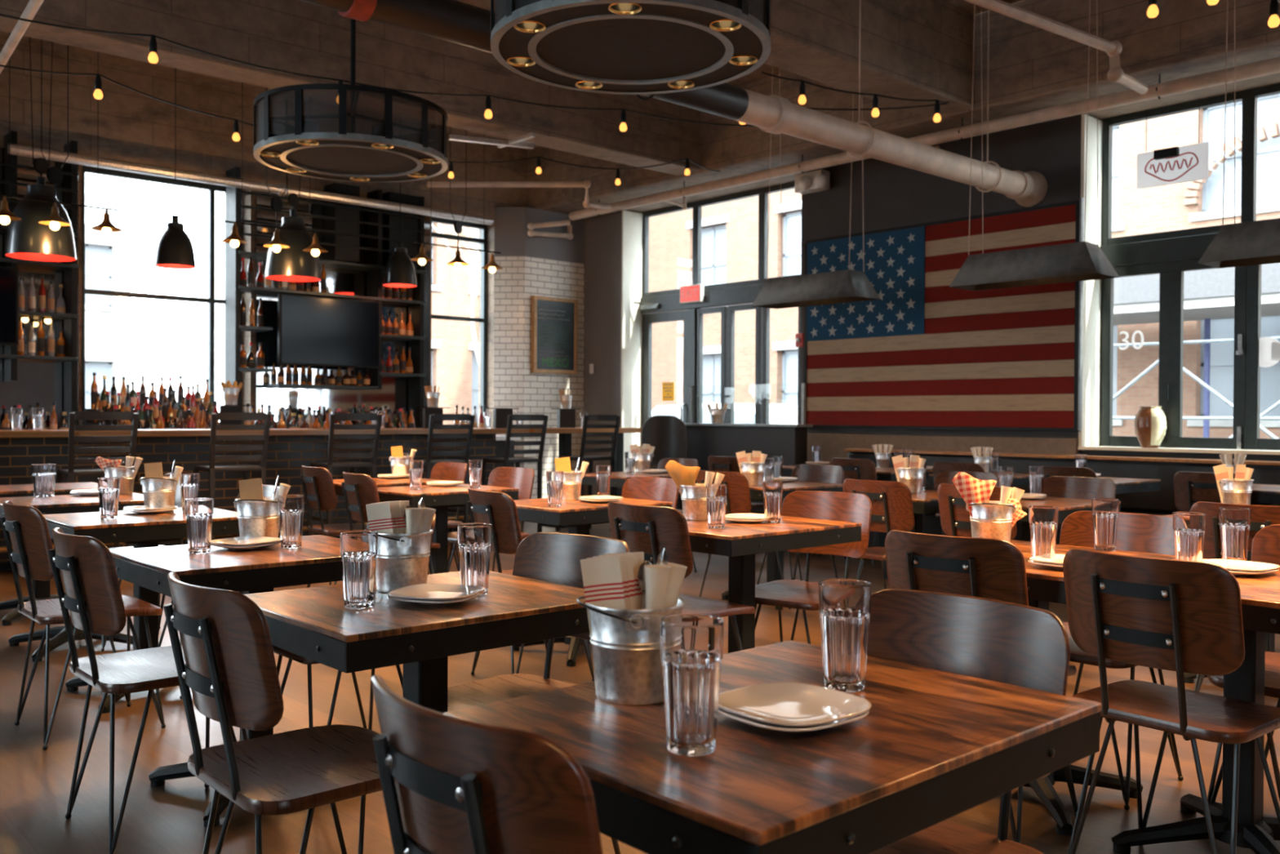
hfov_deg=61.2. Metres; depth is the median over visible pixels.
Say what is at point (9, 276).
television
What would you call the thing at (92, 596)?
dining chair
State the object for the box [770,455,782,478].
tumbler
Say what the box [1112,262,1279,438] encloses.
scaffold
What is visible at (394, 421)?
liquor bottle
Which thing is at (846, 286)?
lamp
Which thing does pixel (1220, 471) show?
folded napkin
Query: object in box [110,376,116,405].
liquor bottle
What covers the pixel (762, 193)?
window
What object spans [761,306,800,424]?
door
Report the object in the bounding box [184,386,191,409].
liquor bottle
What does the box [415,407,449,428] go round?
caddy
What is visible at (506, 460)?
bar stool
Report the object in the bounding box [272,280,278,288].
liquor bottle
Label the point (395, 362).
liquor bottle
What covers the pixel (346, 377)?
liquor bottle
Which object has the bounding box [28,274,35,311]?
liquor bottle
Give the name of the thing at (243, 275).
liquor bottle
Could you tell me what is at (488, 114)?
bulb
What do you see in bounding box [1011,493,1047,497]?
plate
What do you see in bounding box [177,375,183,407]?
liquor bottle
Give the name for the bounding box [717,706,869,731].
plate
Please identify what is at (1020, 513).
paper
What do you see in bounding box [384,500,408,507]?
folded napkin
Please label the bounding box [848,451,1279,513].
cushion
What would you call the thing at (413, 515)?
rolled napkin
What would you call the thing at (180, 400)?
liquor bottle
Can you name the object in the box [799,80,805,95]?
socket
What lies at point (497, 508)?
dining chair
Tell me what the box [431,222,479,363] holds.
bare tree
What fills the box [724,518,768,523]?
plate
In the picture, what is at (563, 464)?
menu card
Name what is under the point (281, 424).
liquor bottle
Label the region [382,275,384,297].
liquor bottle
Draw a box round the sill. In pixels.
[1081,449,1279,514]
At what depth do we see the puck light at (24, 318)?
9.37 m
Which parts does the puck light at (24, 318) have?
bulb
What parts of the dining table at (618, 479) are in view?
steel edge frame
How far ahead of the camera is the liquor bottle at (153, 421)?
9.96 m
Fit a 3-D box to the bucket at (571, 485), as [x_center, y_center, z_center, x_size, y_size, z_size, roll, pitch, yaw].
[-0.370,0.299,5.576,0.160,0.150,0.165,0,1,17]
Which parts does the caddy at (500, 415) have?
cross rod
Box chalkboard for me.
[531,295,577,373]
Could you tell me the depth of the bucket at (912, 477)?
6.15 m
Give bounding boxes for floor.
[0,520,1279,853]
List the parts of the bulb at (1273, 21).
glass bulb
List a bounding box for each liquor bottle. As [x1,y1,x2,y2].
[0,409,11,429]
[17,317,23,355]
[17,404,22,429]
[18,276,24,311]
[25,404,33,429]
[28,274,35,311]
[28,322,35,355]
[37,316,44,355]
[39,275,45,312]
[43,420,46,429]
[48,280,54,312]
[48,319,54,356]
[49,402,57,429]
[56,284,66,313]
[56,328,66,356]
[59,411,68,429]
[90,372,97,408]
[93,393,102,422]
[97,410,106,424]
[99,375,107,408]
[103,391,111,422]
[109,397,114,424]
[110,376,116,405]
[111,405,119,424]
[116,392,121,422]
[120,377,126,408]
[120,402,124,424]
[121,410,132,424]
[124,384,131,411]
[128,381,137,408]
[129,402,133,422]
[133,391,142,413]
[136,406,143,429]
[139,375,146,407]
[139,403,144,426]
[142,395,151,421]
[142,405,153,429]
[148,382,155,408]
[149,409,155,429]
[152,391,159,422]
[155,406,165,429]
[156,410,164,422]
[158,377,164,406]
[162,387,168,422]
[166,413,175,429]
[167,377,173,400]
[167,398,173,422]
[171,390,177,422]
[175,407,186,429]
[176,399,183,422]
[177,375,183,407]
[181,396,187,422]
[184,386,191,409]
[185,409,191,429]
[186,412,196,429]
[190,385,196,420]
[194,383,201,404]
[194,400,200,428]
[198,406,208,428]
[199,396,205,418]
[202,378,209,409]
[204,411,211,428]
[206,391,214,419]
[213,400,218,424]
[240,257,247,285]
[240,291,246,325]
[240,342,246,367]
[244,403,251,424]
[246,342,255,368]
[247,257,253,286]
[248,295,254,326]
[251,404,255,424]
[253,420,264,424]
[255,262,264,287]
[256,342,264,368]
[257,297,263,326]
[260,404,265,423]
[264,258,271,288]
[270,413,274,428]
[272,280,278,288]
[275,408,279,428]
[276,366,284,383]
[276,408,287,428]
[281,280,287,289]
[285,364,291,383]
[285,404,292,428]
[288,281,296,290]
[288,413,298,428]
[292,364,297,384]
[296,281,304,290]
[297,414,302,428]
[299,415,309,428]
[300,365,306,384]
[305,281,311,291]
[306,365,312,384]
[306,407,313,428]
[311,281,319,292]
[311,415,321,428]
[314,368,321,384]
[317,406,323,422]
[318,414,324,428]
[320,264,326,293]
[322,366,328,385]
[322,409,329,428]
[328,369,334,385]
[334,408,342,424]
[336,366,342,385]
[343,369,350,385]
[344,408,352,424]
[350,368,356,385]
[355,405,363,424]
[356,369,363,386]
[361,404,365,423]
[363,368,370,386]
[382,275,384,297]
[382,312,385,333]
[382,351,384,372]
[383,405,389,428]
[385,286,391,298]
[385,315,392,334]
[385,346,392,373]
[386,411,395,428]
[391,315,398,334]
[391,413,397,428]
[392,287,399,298]
[392,351,399,373]
[395,408,404,428]
[395,409,399,421]
[398,309,406,335]
[400,287,407,299]
[400,346,405,373]
[401,407,406,428]
[404,411,408,428]
[405,347,413,373]
[406,311,413,336]
[407,287,413,300]
[407,408,417,428]
[408,408,414,428]
[454,404,459,424]
[460,406,465,424]
[465,408,469,424]
[473,405,477,427]
[479,405,484,427]
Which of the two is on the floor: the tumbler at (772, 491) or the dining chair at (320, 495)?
the dining chair at (320, 495)
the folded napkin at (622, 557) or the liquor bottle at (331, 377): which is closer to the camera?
the folded napkin at (622, 557)
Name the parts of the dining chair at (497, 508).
leg, backrest, seat, leg, leg, leg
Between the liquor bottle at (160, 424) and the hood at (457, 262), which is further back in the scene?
the hood at (457, 262)
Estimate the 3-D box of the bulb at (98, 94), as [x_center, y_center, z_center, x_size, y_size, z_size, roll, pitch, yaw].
[-3.426,-2.151,6.843,0.054,0.156,0.053,0,1,-42]
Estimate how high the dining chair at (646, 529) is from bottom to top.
0.857 m
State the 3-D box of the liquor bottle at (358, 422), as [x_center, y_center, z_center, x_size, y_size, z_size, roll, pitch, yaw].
[-2.933,-0.058,11.328,0.072,0.328,0.072,0,1,-21]
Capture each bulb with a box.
[93,74,102,99]
[147,35,158,63]
[231,119,239,141]
[448,161,453,178]
[484,94,492,119]
[535,156,541,173]
[615,168,620,185]
[619,108,626,131]
[684,158,689,175]
[798,80,806,104]
[871,93,879,117]
[933,99,941,122]
[1146,0,1158,17]
[1206,0,1218,4]
[1267,0,1279,27]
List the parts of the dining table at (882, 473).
post, steel edge frame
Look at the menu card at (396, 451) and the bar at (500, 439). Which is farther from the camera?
the bar at (500, 439)
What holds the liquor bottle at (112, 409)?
on the shelf at (84, 421)
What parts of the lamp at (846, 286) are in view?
lamp shade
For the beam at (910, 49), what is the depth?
8.03 m
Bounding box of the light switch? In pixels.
[589,364,593,373]
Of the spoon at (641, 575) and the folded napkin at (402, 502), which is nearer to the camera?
the spoon at (641, 575)
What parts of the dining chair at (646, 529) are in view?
backrest, seat, leg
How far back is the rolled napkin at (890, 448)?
9.38 m
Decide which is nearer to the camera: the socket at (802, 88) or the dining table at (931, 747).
the dining table at (931, 747)
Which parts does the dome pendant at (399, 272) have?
lamp shade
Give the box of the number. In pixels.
[1119,330,1143,350]
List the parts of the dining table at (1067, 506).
post, steel edge frame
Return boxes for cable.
[0,13,756,126]
[0,64,256,126]
[447,155,720,172]
[761,71,949,103]
[808,102,947,110]
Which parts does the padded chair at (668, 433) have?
seat, backrest, leg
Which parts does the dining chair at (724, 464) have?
backrest, seat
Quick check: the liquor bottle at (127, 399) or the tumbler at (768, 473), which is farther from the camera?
the liquor bottle at (127, 399)
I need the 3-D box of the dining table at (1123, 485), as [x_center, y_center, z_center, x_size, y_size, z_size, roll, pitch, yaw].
[3.244,0.748,7.710,0.726,0.750,0.616,0,1,-42]
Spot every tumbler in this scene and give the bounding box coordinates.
[10,408,22,430]
[31,408,44,430]
[31,463,49,497]
[38,463,56,496]
[97,477,119,519]
[104,462,115,477]
[119,462,124,466]
[179,473,199,512]
[185,497,213,554]
[277,494,304,548]
[339,529,377,608]
[370,410,379,424]
[379,410,385,428]
[408,460,423,489]
[457,522,492,595]
[468,459,482,488]
[483,411,491,428]
[515,411,524,424]
[546,471,563,506]
[579,412,587,427]
[595,465,611,495]
[624,451,635,475]
[659,613,724,756]
[706,484,727,528]
[762,457,774,480]
[762,480,782,523]
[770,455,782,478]
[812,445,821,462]
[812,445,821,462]
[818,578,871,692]
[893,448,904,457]
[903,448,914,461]
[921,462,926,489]
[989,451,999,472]
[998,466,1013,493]
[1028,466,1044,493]
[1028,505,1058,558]
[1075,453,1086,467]
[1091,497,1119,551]
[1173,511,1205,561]
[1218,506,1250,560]
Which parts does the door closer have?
closer arm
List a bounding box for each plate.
[69,492,98,495]
[70,488,98,493]
[122,507,177,513]
[123,505,177,511]
[211,536,279,546]
[211,541,280,549]
[377,474,409,476]
[377,475,409,478]
[386,591,484,604]
[388,582,484,601]
[426,480,464,484]
[426,483,463,486]
[577,497,622,502]
[578,495,623,500]
[642,469,666,471]
[642,470,667,473]
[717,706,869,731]
[718,681,871,726]
[724,513,769,519]
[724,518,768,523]
[773,476,798,479]
[773,479,797,481]
[805,461,830,462]
[805,462,829,464]
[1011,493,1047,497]
[1020,495,1046,499]
[1027,559,1062,568]
[1029,554,1065,565]
[1202,559,1279,572]
[1229,568,1279,575]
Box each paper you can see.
[94,456,121,471]
[220,381,227,391]
[226,380,232,387]
[232,381,238,387]
[237,382,243,395]
[665,460,700,496]
[952,472,996,517]
[1006,497,1026,528]
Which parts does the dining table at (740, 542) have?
post, steel edge frame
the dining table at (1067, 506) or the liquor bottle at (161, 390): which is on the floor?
the dining table at (1067, 506)
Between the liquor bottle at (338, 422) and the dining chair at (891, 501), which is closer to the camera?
the dining chair at (891, 501)
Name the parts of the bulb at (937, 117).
glass bulb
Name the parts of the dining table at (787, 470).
steel edge frame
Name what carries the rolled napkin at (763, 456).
in the bucket at (753, 472)
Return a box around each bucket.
[103,466,135,494]
[139,476,178,507]
[222,387,239,404]
[233,497,279,537]
[364,528,433,593]
[389,456,413,478]
[426,391,439,407]
[560,395,572,408]
[561,470,584,500]
[576,595,684,705]
[635,453,653,471]
[678,482,707,520]
[710,408,725,423]
[740,462,765,485]
[875,452,890,467]
[896,466,924,493]
[966,500,1016,542]
[973,455,990,472]
[1218,478,1253,504]
[1226,465,1235,473]
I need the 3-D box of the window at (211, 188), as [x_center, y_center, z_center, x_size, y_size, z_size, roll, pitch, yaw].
[-4.698,-1.197,10.640,1.560,2.500,0.070,0,1,-42]
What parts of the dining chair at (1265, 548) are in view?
leg, seat, backrest, leg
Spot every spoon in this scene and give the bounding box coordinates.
[402,505,411,533]
[637,560,651,609]
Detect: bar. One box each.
[0,32,122,235]
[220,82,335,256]
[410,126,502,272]
[495,435,520,467]
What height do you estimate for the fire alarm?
0.140 m
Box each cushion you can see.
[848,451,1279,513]
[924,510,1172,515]
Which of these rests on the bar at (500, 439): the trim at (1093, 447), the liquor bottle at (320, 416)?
the liquor bottle at (320, 416)
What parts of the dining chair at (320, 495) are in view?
backrest, seat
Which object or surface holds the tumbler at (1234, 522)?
on the dining table at (1260, 593)
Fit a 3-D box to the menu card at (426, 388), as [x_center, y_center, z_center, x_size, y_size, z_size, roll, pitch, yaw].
[-2.068,-0.303,10.559,0.074,0.203,0.031,0,1,0]
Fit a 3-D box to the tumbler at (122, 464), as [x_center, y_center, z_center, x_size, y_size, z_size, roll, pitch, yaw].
[-2.828,0.275,5.843,0.083,0.168,0.083,1,1,32]
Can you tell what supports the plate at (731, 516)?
on the plate at (731, 520)
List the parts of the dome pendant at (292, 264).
lamp shade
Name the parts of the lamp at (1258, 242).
lamp shade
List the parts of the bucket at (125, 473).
wire handle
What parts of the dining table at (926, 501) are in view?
post, steel edge frame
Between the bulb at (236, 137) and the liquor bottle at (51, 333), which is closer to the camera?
the bulb at (236, 137)
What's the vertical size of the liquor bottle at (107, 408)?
0.276 m
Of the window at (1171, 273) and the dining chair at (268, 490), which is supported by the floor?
the dining chair at (268, 490)
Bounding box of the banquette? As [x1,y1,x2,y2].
[844,448,1279,547]
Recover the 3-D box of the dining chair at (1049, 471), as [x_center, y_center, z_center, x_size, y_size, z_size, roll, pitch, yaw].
[3.012,0.696,7.465,0.494,0.857,0.426,0,1,-42]
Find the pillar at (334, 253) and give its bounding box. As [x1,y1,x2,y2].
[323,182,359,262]
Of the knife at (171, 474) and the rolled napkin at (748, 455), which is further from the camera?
the rolled napkin at (748, 455)
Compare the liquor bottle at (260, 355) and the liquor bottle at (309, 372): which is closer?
the liquor bottle at (260, 355)
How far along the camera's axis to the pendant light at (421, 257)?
10.48 m
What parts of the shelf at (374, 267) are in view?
rail, rail, rail, rail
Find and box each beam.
[0,0,701,175]
[526,0,1279,218]
[764,0,974,117]
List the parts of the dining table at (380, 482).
steel edge frame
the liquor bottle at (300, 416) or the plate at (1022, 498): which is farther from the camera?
the liquor bottle at (300, 416)
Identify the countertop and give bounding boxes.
[0,427,529,437]
[495,435,520,440]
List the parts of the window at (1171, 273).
pull handle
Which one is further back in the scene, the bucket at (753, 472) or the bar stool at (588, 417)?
the bar stool at (588, 417)
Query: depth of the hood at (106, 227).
8.34 m
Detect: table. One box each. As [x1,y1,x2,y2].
[0,481,97,625]
[0,493,144,662]
[43,507,239,713]
[110,534,342,827]
[244,570,590,713]
[333,477,446,496]
[377,484,519,574]
[443,640,1101,853]
[513,495,672,666]
[529,426,642,528]
[581,471,696,488]
[686,512,862,653]
[721,480,843,609]
[782,464,831,555]
[844,466,933,559]
[883,539,1175,835]
[910,489,939,533]
[928,471,1029,487]
[1017,496,1120,542]
[1096,476,1160,493]
[1111,558,1279,853]
[1163,514,1275,683]
[1250,484,1279,505]
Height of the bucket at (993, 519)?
0.150 m
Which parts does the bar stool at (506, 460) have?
leg, post, seat, leg, post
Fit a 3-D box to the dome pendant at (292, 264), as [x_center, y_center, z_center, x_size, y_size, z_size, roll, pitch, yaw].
[-3.140,-2.363,9.808,0.490,2.036,0.490,0,1,-42]
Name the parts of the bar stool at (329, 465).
leg, post, seat, leg, post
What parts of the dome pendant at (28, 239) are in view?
lamp shade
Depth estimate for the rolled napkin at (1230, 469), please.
5.18 m
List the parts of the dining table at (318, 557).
steel edge frame, post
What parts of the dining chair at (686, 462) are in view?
backrest, leg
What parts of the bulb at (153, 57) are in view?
glass bulb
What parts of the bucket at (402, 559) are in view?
wire handle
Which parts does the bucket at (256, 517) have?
wire handle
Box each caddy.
[209,404,252,424]
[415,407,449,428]
[486,408,519,428]
[551,408,581,427]
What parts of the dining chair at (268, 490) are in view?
leg, backrest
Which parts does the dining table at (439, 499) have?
post, steel edge frame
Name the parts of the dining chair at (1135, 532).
leg, seat, backrest, leg, leg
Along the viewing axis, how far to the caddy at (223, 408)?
9.20 m
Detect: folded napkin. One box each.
[365,501,394,533]
[373,501,398,533]
[378,500,402,533]
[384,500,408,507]
[386,500,405,533]
[580,555,626,661]
[586,554,631,609]
[592,553,635,609]
[599,552,640,609]
[604,551,644,599]
[629,444,639,453]
[642,443,649,453]
[735,450,747,474]
[751,450,760,462]
[891,454,905,481]
[909,454,919,467]
[1213,463,1229,502]
[1235,463,1245,479]
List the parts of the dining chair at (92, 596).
leg, backrest, seat, leg, leg, leg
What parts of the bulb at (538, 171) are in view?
glass bulb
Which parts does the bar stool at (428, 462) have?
post, seat, post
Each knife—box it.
[169,460,174,478]
[271,475,278,499]
[417,497,425,508]
[656,547,668,564]
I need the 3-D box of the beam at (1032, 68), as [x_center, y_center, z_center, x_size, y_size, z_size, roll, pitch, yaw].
[3.674,-2.948,8.554,1.150,0.770,14.600,0,1,-42]
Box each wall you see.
[0,39,527,427]
[493,256,584,498]
[583,211,622,495]
[676,382,813,514]
[800,113,1102,453]
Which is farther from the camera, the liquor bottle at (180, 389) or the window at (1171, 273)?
the liquor bottle at (180, 389)
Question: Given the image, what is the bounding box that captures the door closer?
[633,302,659,310]
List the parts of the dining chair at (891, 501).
leg, seat, backrest, leg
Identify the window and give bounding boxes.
[84,165,242,408]
[431,217,487,427]
[641,181,800,297]
[1099,257,1246,448]
[1101,83,1279,245]
[1244,264,1279,449]
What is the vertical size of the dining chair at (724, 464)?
0.857 m
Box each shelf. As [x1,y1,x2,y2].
[0,130,78,424]
[82,408,219,429]
[225,166,426,427]
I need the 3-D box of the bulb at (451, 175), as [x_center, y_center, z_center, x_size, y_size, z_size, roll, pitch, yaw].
[-1.760,-2.393,10.080,0.054,0.156,0.053,0,1,-42]
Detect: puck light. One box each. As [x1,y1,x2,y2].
[21,315,29,322]
[44,316,52,324]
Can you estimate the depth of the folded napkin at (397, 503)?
2.67 m
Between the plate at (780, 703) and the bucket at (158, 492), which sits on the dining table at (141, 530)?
the bucket at (158, 492)
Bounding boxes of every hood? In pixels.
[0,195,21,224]
[38,202,71,230]
[91,208,122,235]
[221,222,248,247]
[263,227,289,252]
[302,232,328,256]
[410,243,433,265]
[446,247,468,269]
[481,252,502,272]
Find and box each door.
[642,310,688,509]
[695,306,727,423]
[727,303,762,423]
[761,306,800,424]
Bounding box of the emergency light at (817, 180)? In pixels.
[795,169,830,194]
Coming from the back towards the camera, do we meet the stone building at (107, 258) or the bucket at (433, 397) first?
the stone building at (107, 258)
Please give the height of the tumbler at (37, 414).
0.168 m
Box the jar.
[1133,406,1166,448]
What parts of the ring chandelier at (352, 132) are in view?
ring plate, hanging stem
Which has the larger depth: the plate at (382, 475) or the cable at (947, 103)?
the cable at (947, 103)
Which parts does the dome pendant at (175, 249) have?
lamp shade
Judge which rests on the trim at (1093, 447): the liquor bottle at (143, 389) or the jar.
the jar
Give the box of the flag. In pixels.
[803,197,1084,431]
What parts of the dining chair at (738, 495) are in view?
leg, backrest, leg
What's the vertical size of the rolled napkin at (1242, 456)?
0.191 m
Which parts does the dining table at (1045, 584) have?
steel edge frame, post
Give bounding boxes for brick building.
[431,222,479,426]
[648,188,801,410]
[1111,93,1279,438]
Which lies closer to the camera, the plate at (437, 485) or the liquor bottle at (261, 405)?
the plate at (437, 485)
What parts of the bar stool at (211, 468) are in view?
leg, post, seat, leg, post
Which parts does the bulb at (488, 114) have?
glass bulb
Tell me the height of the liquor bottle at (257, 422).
0.255 m
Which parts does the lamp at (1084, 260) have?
lamp shade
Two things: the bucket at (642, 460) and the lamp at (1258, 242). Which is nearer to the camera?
the lamp at (1258, 242)
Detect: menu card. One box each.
[143,462,163,478]
[238,478,263,499]
[391,445,403,457]
[424,385,428,401]
[428,385,431,391]
[554,457,571,471]
[558,389,562,405]
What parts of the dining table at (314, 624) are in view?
post, steel edge frame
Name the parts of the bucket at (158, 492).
wire handle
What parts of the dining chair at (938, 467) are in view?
backrest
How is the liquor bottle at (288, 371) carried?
on the shelf at (374, 267)
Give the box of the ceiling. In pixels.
[0,0,1022,149]
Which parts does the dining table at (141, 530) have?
steel edge frame, post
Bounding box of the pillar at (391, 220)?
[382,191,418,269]
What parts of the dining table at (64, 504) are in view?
steel edge frame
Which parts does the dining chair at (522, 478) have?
leg, seat, leg, backrest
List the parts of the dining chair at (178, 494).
leg, seat, leg, backrest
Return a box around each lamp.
[751,66,880,308]
[949,0,1119,290]
[1197,0,1279,268]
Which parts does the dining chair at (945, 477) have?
backrest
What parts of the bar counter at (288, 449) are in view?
foot rail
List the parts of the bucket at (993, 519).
wire handle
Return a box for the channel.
[448,133,535,148]
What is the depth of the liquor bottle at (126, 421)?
9.64 m
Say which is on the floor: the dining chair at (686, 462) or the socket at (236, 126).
the dining chair at (686, 462)
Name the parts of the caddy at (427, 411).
cross rod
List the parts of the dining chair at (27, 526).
backrest, leg, leg, seat, leg, leg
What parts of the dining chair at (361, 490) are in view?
backrest, leg, seat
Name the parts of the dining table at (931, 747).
steel edge frame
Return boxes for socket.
[94,74,102,90]
[149,35,157,53]
[233,119,239,133]
[448,161,453,172]
[484,94,491,110]
[536,156,541,167]
[615,168,620,178]
[620,108,626,123]
[684,158,689,168]
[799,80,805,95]
[872,93,878,108]
[933,99,940,114]
[1148,0,1157,5]
[1269,0,1278,16]
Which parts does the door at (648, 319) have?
handle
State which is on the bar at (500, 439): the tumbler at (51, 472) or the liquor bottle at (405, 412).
the liquor bottle at (405, 412)
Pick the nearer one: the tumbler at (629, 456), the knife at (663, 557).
the knife at (663, 557)
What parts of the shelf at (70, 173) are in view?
rail, rail, rail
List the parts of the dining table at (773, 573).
post, steel edge frame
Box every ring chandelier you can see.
[253,17,448,182]
[490,0,770,94]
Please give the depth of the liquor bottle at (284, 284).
11.00 m
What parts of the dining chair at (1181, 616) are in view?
leg, leg, backrest, seat, leg, leg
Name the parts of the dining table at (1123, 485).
steel edge frame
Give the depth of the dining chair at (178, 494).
5.82 m
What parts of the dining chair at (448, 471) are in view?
backrest, leg, seat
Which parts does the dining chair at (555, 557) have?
seat, backrest, leg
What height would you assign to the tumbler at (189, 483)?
0.168 m
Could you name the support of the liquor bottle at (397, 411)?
on the bar at (500, 439)
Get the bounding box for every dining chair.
[0,500,165,750]
[48,527,247,853]
[101,473,182,651]
[158,484,279,699]
[163,572,382,853]
[273,513,435,729]
[300,465,366,587]
[341,471,439,574]
[370,675,603,853]
[428,462,467,571]
[447,466,534,572]
[447,532,630,853]
[467,488,594,681]
[564,475,678,644]
[608,501,755,650]
[657,457,697,572]
[696,470,791,608]
[707,455,764,556]
[755,490,871,644]
[756,464,844,584]
[831,457,877,567]
[842,478,915,589]
[866,588,1070,853]
[884,529,1078,843]
[932,462,984,535]
[933,471,998,535]
[937,483,1017,539]
[1042,475,1115,537]
[1043,466,1096,528]
[1059,510,1183,810]
[1062,548,1279,853]
[1173,471,1235,511]
[1190,501,1279,691]
[1203,524,1279,817]
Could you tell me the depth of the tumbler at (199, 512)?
3.32 m
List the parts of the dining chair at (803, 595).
leg, seat, leg, leg, backrest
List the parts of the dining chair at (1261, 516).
leg, backrest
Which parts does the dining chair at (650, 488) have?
backrest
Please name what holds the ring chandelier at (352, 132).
hanging from the ceiling
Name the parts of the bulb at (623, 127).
glass bulb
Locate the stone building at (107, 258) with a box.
[84,223,130,408]
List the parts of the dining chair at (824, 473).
leg, leg, leg, backrest, leg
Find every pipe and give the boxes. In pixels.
[0,0,44,73]
[7,143,493,225]
[300,0,1047,207]
[426,180,611,209]
[527,219,573,239]
[568,57,1279,220]
[964,0,1147,93]
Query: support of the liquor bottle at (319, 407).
on the bar at (500, 439)
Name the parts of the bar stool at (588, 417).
leg, post, seat, leg, post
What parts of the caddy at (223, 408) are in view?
cross rod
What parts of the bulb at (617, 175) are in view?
glass bulb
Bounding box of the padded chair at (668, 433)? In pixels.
[641,415,686,510]
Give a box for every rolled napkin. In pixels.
[125,456,134,466]
[133,457,142,479]
[173,466,183,488]
[276,483,290,499]
[404,507,422,533]
[409,448,416,460]
[418,506,435,533]
[580,461,588,479]
[637,445,642,453]
[644,564,671,608]
[648,445,655,454]
[660,561,687,608]
[704,471,715,485]
[706,403,711,413]
[714,472,724,484]
[723,403,728,411]
[745,453,751,462]
[760,453,767,462]
[871,444,877,457]
[877,444,882,453]
[883,444,888,453]
[887,444,893,453]
[902,457,909,467]
[918,457,925,467]
[970,446,977,462]
[976,446,981,456]
[982,446,987,457]
[986,446,993,457]
[1000,485,1013,503]
[1010,487,1024,502]
[1219,453,1227,465]
[1226,453,1232,465]
[1226,466,1233,479]
[1234,453,1240,465]
[1239,453,1246,464]
[1244,466,1253,479]
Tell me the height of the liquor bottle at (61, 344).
0.254 m
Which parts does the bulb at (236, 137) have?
glass bulb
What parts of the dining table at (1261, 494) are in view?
post, steel edge frame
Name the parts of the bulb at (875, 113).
glass bulb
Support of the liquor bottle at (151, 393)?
on the shelf at (84, 421)
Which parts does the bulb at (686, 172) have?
glass bulb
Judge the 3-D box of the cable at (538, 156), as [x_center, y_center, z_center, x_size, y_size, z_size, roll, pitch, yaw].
[-0.534,-2.479,10.049,2.842,0.092,0.681,0,1,-11]
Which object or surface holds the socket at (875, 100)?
attached to the bulb at (875, 113)
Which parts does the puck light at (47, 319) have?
bulb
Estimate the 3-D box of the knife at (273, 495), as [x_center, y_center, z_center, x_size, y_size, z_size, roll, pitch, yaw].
[-1.256,0.271,3.687,0.048,0.211,0.017,0,1,3]
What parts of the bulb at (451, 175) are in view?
glass bulb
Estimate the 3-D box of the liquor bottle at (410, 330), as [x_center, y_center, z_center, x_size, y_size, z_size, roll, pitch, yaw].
[-2.553,-1.137,12.008,0.083,0.275,0.083,0,1,18]
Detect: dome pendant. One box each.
[4,36,76,262]
[154,67,195,269]
[264,175,321,282]
[382,182,417,287]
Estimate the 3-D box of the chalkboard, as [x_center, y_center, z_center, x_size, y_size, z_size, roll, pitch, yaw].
[-1.040,-1.117,13.229,0.674,0.923,0.060,0,1,-42]
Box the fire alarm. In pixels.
[795,333,804,347]
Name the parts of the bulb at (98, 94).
glass bulb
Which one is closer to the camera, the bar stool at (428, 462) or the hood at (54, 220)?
the hood at (54, 220)
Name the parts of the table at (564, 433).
foot plate, post, post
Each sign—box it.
[680,284,703,303]
[1137,98,1208,189]
[1258,336,1279,367]
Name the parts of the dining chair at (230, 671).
leg, backrest, seat, leg, leg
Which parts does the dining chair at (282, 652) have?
leg, seat, leg, leg, leg, backrest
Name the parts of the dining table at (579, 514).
post, steel edge frame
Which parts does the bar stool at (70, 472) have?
leg, post, seat, leg, post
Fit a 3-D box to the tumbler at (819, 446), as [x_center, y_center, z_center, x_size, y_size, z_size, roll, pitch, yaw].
[1.626,0.259,9.962,0.083,0.168,0.083,1,1,40]
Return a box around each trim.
[82,164,84,408]
[620,210,645,471]
[640,283,764,314]
[688,308,697,422]
[807,433,1077,464]
[1077,445,1279,454]
[1078,114,1102,446]
[1100,232,1217,266]
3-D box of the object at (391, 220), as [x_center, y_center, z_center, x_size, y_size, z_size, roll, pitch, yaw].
[-2.661,-2.148,11.919,0.360,0.800,0.240,0,1,-42]
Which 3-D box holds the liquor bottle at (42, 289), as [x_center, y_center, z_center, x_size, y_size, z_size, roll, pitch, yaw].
[-5.266,-1.167,9.533,0.053,0.336,0.053,1,1,43]
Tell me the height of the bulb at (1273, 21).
0.156 m
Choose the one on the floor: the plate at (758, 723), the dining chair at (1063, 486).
the dining chair at (1063, 486)
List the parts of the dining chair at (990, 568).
backrest, leg, leg, seat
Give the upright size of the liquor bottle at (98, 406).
0.260 m
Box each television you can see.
[0,266,18,345]
[277,293,380,368]
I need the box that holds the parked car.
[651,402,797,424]
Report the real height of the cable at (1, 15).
0.061 m
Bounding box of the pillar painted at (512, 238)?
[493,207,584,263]
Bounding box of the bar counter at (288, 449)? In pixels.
[0,427,529,570]
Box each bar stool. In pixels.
[54,411,138,573]
[192,412,271,540]
[306,413,382,537]
[413,413,475,523]
[480,413,548,532]
[555,414,620,531]
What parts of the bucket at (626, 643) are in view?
wire handle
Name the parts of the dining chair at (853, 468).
backrest, leg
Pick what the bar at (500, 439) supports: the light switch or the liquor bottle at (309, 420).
the liquor bottle at (309, 420)
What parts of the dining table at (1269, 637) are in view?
post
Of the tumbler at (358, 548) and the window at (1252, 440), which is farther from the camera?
the window at (1252, 440)
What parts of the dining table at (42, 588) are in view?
steel edge frame, post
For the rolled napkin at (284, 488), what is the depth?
3.64 m
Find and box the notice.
[662,382,674,400]
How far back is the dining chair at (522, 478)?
6.73 m
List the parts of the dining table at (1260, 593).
post, steel edge frame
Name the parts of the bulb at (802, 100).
glass bulb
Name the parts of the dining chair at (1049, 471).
backrest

